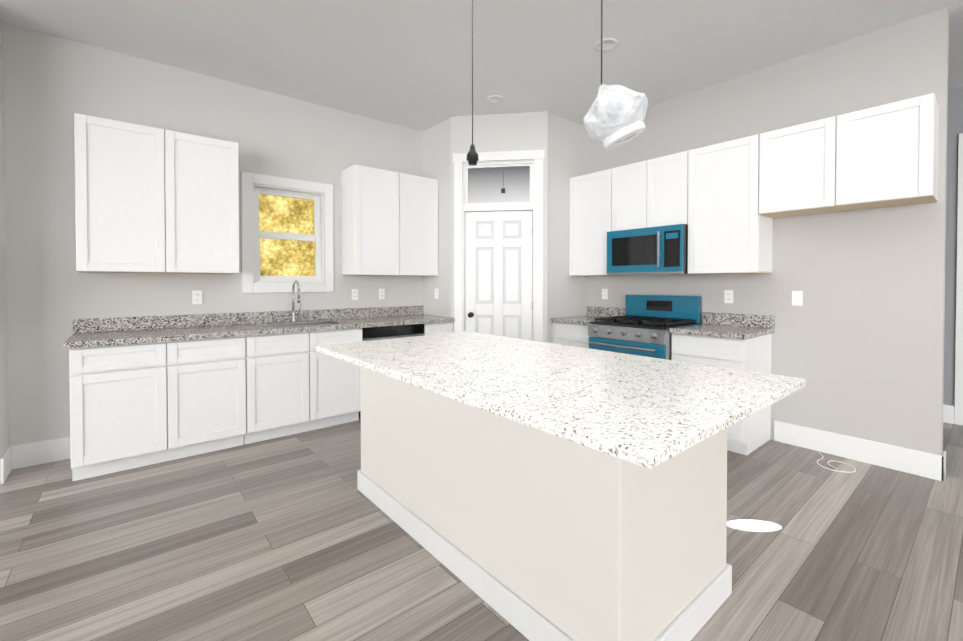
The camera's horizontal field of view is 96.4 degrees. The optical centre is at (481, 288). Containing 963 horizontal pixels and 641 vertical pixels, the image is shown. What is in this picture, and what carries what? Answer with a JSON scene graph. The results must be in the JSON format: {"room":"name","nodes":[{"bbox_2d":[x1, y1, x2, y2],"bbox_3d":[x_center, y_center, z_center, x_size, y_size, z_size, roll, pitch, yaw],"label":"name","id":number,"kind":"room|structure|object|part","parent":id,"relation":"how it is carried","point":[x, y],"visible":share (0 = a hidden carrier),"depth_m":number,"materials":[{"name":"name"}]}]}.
{"room":"kitchen","nodes":[
{"label":"kitchen","id":0,"kind":"room"},
{"bbox_2d":[0,18,8,483],"bbox_3d":[-3.223,-0.281,2.812,0.120,3.070,0.280,-1,1,-40],"label":"wall","id":1,"kind":"structure","parent":0,"point":[4,432],"depth_m":2.88,"materials":[{"name":"paint"}]},
{"bbox_2d":[3,22,422,445],"bbox_3d":[-0.200,-0.318,5.582,8.310,3.070,0.120,-1,1,-40],"label":"wall","id":2,"kind":"structure","parent":0,"point":[53,84],"depth_m":3.29,"materials":[{"name":"paint"}]},
{"bbox_2d":[0,436,70,483],"bbox_3d":[-3.051,1.169,2.974,0.324,0.165,0.280,-1,1,-40],"label":"baseboard","id":3,"kind":"structure","parent":2,"relation":"attached to","point":[33,453],"depth_m":3.04,"materials":[{"name":"white wood"}]},
{"bbox_2d":[74,113,238,273],"bbox_3d":[-2.491,-0.664,3.373,0.990,1.080,0.337,-1,1,-40],"label":"upper cabinet","id":4,"kind":"object","parent":2,"relation":"attached to","point":[148,199],"visible":1,"depth_m":3.20,"materials":[{"name":"white wood"}]},
{"bbox_2d":[192,290,201,303],"bbox_3d":[-2.417,0.072,3.662,0.072,0.116,0.009,-1,1,-40],"label":"electrical outlet","id":5,"kind":"object","parent":2,"relation":"attached to","point":[196,296],"visible":1,"depth_m":3.66,"materials":[{"name":"plastic"}]},
{"bbox_2d":[241,172,333,292],"bbox_3d":[-1.872,-0.509,4.180,0.830,1.090,0.137,-1,1,-40],"label":"window","id":6,"kind":"structure","parent":2,"relation":"in","point":[287,236],"depth_m":4.17,"materials":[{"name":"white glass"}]},
{"bbox_2d":[351,289,357,299],"bbox_3d":[-1.339,0.060,4.556,0.072,0.116,0.009,-1,1,-40],"label":"electrical outlet","id":7,"kind":"object","parent":2,"relation":"attached to","point":[354,294],"visible":1,"depth_m":4.55,"materials":[{"name":"plastic"}]},
{"bbox_2d":[379,289,384,298],"bbox_3d":[-1.101,0.058,4.754,0.072,0.116,0.009,-1,1,-40],"label":"electrical outlet","id":8,"kind":"object","parent":2,"relation":"attached to","point":[381,293],"visible":1,"depth_m":4.75,"materials":[{"name":"plastic"}]},
{"bbox_2d":[341,165,437,275],"bbox_3d":[-0.965,-0.681,4.641,0.977,1.080,0.337,-1,1,-40],"label":"upper cabinet","id":9,"kind":"object","parent":2,"relation":"attached to","point":[389,223],"visible":1,"depth_m":4.44,"materials":[{"name":"white wood"}]},
{"bbox_2d":[422,118,450,316],"bbox_3d":[-0.466,-0.309,4.893,0.100,3.070,0.599,-1,1,-40],"label":"wall","id":10,"kind":"structure","parent":0,"point":[435,151],"depth_m":4.79,"materials":[{"name":"paint"}]},
{"bbox_2d":[435,289,438,298],"bbox_3d":[-0.509,0.056,4.863,0.009,0.116,0.072,-1,1,-40],"label":"electrical outlet","id":11,"kind":"object","parent":10,"relation":"attached to","point":[436,293],"visible":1,"depth_m":4.85,"materials":[{"name":"plastic"}]},
{"bbox_2d":[0,419,962,640],"bbox_3d":[1.067,1.332,0.729,12.590,0.100,9.240,-1,1,-40],"label":"floor","id":12,"kind":"structure","parent":0,"point":[298,537],"depth_m":2.04,"materials":[{"name":"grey wood"}]},
{"bbox_2d":[69,336,245,480],"bbox_3d":[-2.414,0.808,3.275,0.998,0.880,0.617,-1,1,-40],"label":"base cabinet","id":13,"kind":"object","parent":12,"relation":"on","point":[132,406],"visible":0.98,"depth_m":3.00,"materials":[{"name":"white wood"}]},
{"bbox_2d":[64,305,454,348],"bbox_3d":[-1.648,0.287,3.888,3.008,0.144,0.642,-1,1,-40],"label":"countertop","id":14,"kind":"structure","parent":13,"relation":"on","point":[94,332],"depth_m":3.60,"materials":[{"name":"stone"}]},
{"bbox_2d":[290,280,301,321],"bbox_3d":[-1.715,0.119,4.039,0.108,0.394,0.213,-1,1,-40],"label":"faucet","id":15,"kind":"object","parent":14,"relation":"on","point":[293,312],"visible":1,"depth_m":4.07,"materials":[{"name":"silver metal"}]},
{"bbox_2d":[244,328,361,443],"bbox_3d":[-1.659,0.799,3.902,0.960,0.880,0.617,-1,1,-40],"label":"base cabinet","id":16,"kind":"object","parent":12,"relation":"on","point":[296,383],"visible":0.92,"depth_m":3.61,"materials":[{"name":"white wood"}]},
{"bbox_2d":[359,324,423,418],"bbox_3d":[-1.016,0.795,4.407,0.665,0.876,0.661,-1,1,-40],"label":"dishwasher","id":17,"kind":"object","parent":12,"relation":"on","point":[385,332],"visible":0.19,"depth_m":4.16,"materials":[{"name":"black metal"}]},
{"bbox_2d":[424,322,452,335],"bbox_3d":[-0.635,0.788,4.753,0.352,0.880,0.617,-1,1,-40],"label":"base cabinet","id":18,"kind":"object","parent":12,"relation":"on","point":[438,328],"visible":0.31,"depth_m":4.50,"materials":[{"name":"white wood"}]},
{"bbox_2d":[357,367,731,640],"bbox_3d":[0.132,0.817,2.239,0.822,0.890,1.862,-1,1,-40],"label":"kitchen island","id":19,"kind":"object","parent":12,"relation":"on","point":[530,533],"visible":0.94,"depth_m":1.59,"materials":[{"name":"paint"}]},
{"bbox_2d":[315,332,804,468],"bbox_3d":[0.132,0.357,2.103,1.155,0.032,2.110,-1,1,-40],"label":"island countertop","id":20,"kind":"structure","parent":19,"relation":"on","point":[647,412],"depth_m":1.54,"materials":[{"name":"stone"}]},
{"bbox_2d":[552,322,589,347],"bbox_3d":[1.152,0.791,4.553,0.617,0.880,0.527,-1,1,-40],"label":"base cabinet","id":21,"kind":"object","parent":12,"relation":"on","point":[575,335],"visible":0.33,"depth_m":4.37,"materials":[{"name":"white wood"}]},
{"bbox_2d":[551,306,625,324],"bbox_3d":[1.142,0.278,4.539,0.642,0.144,0.530,-1,1,-40],"label":"countertop","id":22,"kind":"structure","parent":21,"relation":"on","point":[593,312],"depth_m":4.63,"materials":[{"name":"stone"}]},
{"bbox_2d":[588,295,701,359],"bbox_3d":[1.502,0.653,4.006,0.773,1.170,0.748,-1,1,-40],"label":"range","id":23,"kind":"object","parent":12,"relation":"on","point":[643,325],"visible":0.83,"depth_m":3.92,"materials":[{"name":"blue metal"}]},
{"bbox_2d":[671,333,771,454],"bbox_3d":[1.978,0.804,3.558,0.617,0.880,0.540,-1,1,-40],"label":"base cabinet","id":24,"kind":"object","parent":12,"relation":"on","point":[748,435],"visible":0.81,"depth_m":3.32,"materials":[{"name":"white wood"}]},
{"bbox_2d":[670,312,774,339],"bbox_3d":[1.975,0.291,3.536,0.642,0.144,0.561,-1,1,-40],"label":"countertop","id":25,"kind":"structure","parent":24,"relation":"on","point":[736,326],"depth_m":3.55,"materials":[{"name":"stone"}]},
{"bbox_2d":[817,452,855,472],"bbox_3d":[2.522,1.246,3.077,0.313,0.006,0.250,-1,1,-40],"label":"cord","id":26,"kind":"object","parent":12,"relation":"on","point":[834,467],"visible":1,"depth_m":3.02,"materials":[{"name":"plastic"}]},
{"bbox_2d":[0,0,962,131],"bbox_3d":[1.067,-1.838,0.686,12.590,0.100,9.240,-1,1,-40],"label":"ceiling","id":27,"kind":"structure","parent":0,"point":[406,63],"depth_m":3.17,"materials":[{"name":"paint"}]},
{"bbox_2d":[467,0,477,165],"bbox_3d":[-0.048,-1.237,2.303,0.120,1.145,0.120,-1,1,-40],"label":"pendant light","id":28,"kind":"object","parent":27,"relation":"hanging from","point":[472,156],"visible":1,"depth_m":2.30,"materials":[{"name":"black metal"}]},
{"bbox_2d":[487,95,503,102],"bbox_3d":[0.136,-1.830,4.163,0.170,0.009,0.170,-1,1,-40],"label":"recessed light","id":29,"kind":"object","parent":27,"relation":"in","point":[495,99],"visible":1,"depth_m":4.16,"materials":[{"name":"white plastic"}]},
{"bbox_2d":[594,38,617,50],"bbox_3d":[0.928,-1.817,3.210,0.170,0.009,0.170,-1,1,-40],"label":"recessed light","id":30,"kind":"object","parent":27,"relation":"in","point":[609,44],"visible":0.92,"depth_m":3.21,"materials":[{"name":"white plastic"}]},
{"bbox_2d":[583,0,647,149],"bbox_3d":[0.523,-1.177,1.674,0.236,1.248,0.245,-1,1,-40],"label":"pendant light","id":31,"kind":"object","parent":27,"relation":"hanging from","point":[615,116],"visible":1,"depth_m":1.61,"materials":[{"name":"white"}]},
{"bbox_3d":[0.516,-0.691,1.686,0.168,0.230,0.168,-24,0,-40],"label":"lamp shade","id":32,"kind":"part","parent":31,"relation":"part of","materials":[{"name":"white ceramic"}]},
{"bbox_2d":[450,111,547,341],"bbox_3d":[0.184,-0.305,4.606,1.032,3.070,0.100,0,1,9],"label":"wall","id":33,"kind":"structure","parent":0,"point":[510,132],"depth_m":4.53,"materials":[{"name":"paint"}]},
{"bbox_2d":[453,149,544,341],"bbox_3d":[0.182,-0.105,4.597,0.968,2.670,0.124,0,1,9],"label":"door frame","id":34,"kind":"structure","parent":33,"relation":"attached to","point":[503,186],"depth_m":4.56,"materials":[{"name":"white wood"}]},
{"bbox_2d":[465,211,532,339],"bbox_3d":[0.179,0.199,4.567,0.720,2.039,0.104,0,1,9],"label":"pantry door","id":35,"kind":"structure","parent":33,"relation":"in","point":[498,273],"depth_m":4.58,"materials":[{"name":"white wood"}]},
{"bbox_2d":[547,112,587,342],"bbox_3d":[0.912,-0.307,4.751,0.719,3.070,0.100,-1,1,-40],"label":"wall","id":36,"kind":"structure","parent":0,"point":[567,294],"depth_m":4.65,"materials":[{"name":"paint"}]},
{"bbox_2d":[532,7,948,454],"bbox_3d":[1.731,-0.303,4.423,0.120,3.070,4.130,-1,1,-40],"label":"wall","id":37,"kind":"structure","parent":0,"point":[858,341],"depth_m":3.19,"materials":[{"name":"paint"}]},
{"bbox_2d":[569,169,628,275],"bbox_3d":[1.260,-0.675,4.623,0.337,1.070,0.527,-1,1,-40],"label":"upper cabinet","id":38,"kind":"object","parent":37,"relation":"attached to","point":[590,210],"visible":0.81,"depth_m":4.52,"materials":[{"name":"white wood"}]},
{"bbox_2d":[602,289,607,298],"bbox_3d":[1.364,0.058,4.768,0.009,0.116,0.072,-1,1,-40],"label":"electrical outlet","id":39,"kind":"object","parent":37,"relation":"attached to","point":[604,293],"visible":1,"depth_m":4.76,"materials":[{"name":"plastic"}]},
{"bbox_2d":[612,151,687,230],"bbox_3d":[1.671,-0.884,4.125,0.337,0.640,0.756,-1,1,-40],"label":"upper cabinet","id":40,"kind":"object","parent":37,"relation":"attached to","point":[650,193],"visible":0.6,"depth_m":3.98,"materials":[{"name":"white wood"}]},
{"bbox_2d":[607,224,687,274],"bbox_3d":[1.622,-0.348,4.092,0.464,0.425,0.750,-1,1,-40],"label":"microwave","id":41,"kind":"object","parent":40,"relation":"attached to","point":[660,250],"visible":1,"depth_m":3.92,"materials":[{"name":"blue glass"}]},
{"bbox_2d":[724,290,732,302],"bbox_3d":[2.176,0.071,3.791,0.009,0.116,0.072,-1,1,-40],"label":"electrical outlet","id":42,"kind":"object","parent":37,"relation":"attached to","point":[728,296],"visible":1,"depth_m":3.79,"materials":[{"name":"plastic"}]},
{"bbox_2d":[688,134,772,273],"bbox_3d":[2.086,-0.662,3.628,0.337,1.070,0.540,-1,1,-40],"label":"upper cabinet","id":43,"kind":"object","parent":37,"relation":"attached to","point":[730,229],"visible":0.94,"depth_m":3.50,"materials":[{"name":"white wood"}]},
{"bbox_2d":[791,291,802,305],"bbox_3d":[2.493,0.076,3.404,0.016,0.116,0.072,-1,1,-40],"label":"light switch","id":44,"kind":"object","parent":37,"relation":"attached to","point":[797,298],"visible":1,"depth_m":3.40,"materials":[{"name":"plastic"}]},
{"bbox_2d":[759,93,938,217],"bbox_3d":[2.556,-0.879,3.059,0.337,0.620,0.928,-1,1,-40],"label":"upper cabinet","id":45,"kind":"object","parent":37,"relation":"attached to","point":[884,155],"visible":1,"depth_m":2.89,"materials":[{"name":"white wood"}]},
{"bbox_2d":[774,421,945,481],"bbox_3d":[1.736,1.150,4.437,0.152,0.165,4.146,-1,1,-40],"label":"baseboard","id":46,"kind":"structure","parent":37,"relation":"attached to","point":[919,463],"depth_m":3.09,"materials":[{"name":"white wood"}]},
{"bbox_2d":[943,86,962,405],"bbox_3d":[4.633,-0.293,3.669,0.120,3.070,9.000,-1,1,-40],"label":"wall","id":47,"kind":"structure","parent":0,"point":[955,115],"depth_m":3.95,"materials":[{"name":"paint"}]},
{"bbox_2d":[943,404,953,423],"bbox_3d":[4.580,1.160,3.644,0.016,0.165,9.000,-1,1,-40],"label":"baseboard","id":48,"kind":"structure","parent":47,"relation":"attached to","point":[948,413],"depth_m":3.97,"materials":[{"name":"white wood"}]},
{"bbox_2d":[954,133,962,425],"bbox_3d":[4.749,-0.078,3.518,0.138,2.645,1.165,-1,1,-40],"label":"door frame","id":49,"kind":"structure","parent":47,"relation":"attached to","point":[958,411],"depth_m":3.91,"materials":[{"name":"white wood"}]}
]}

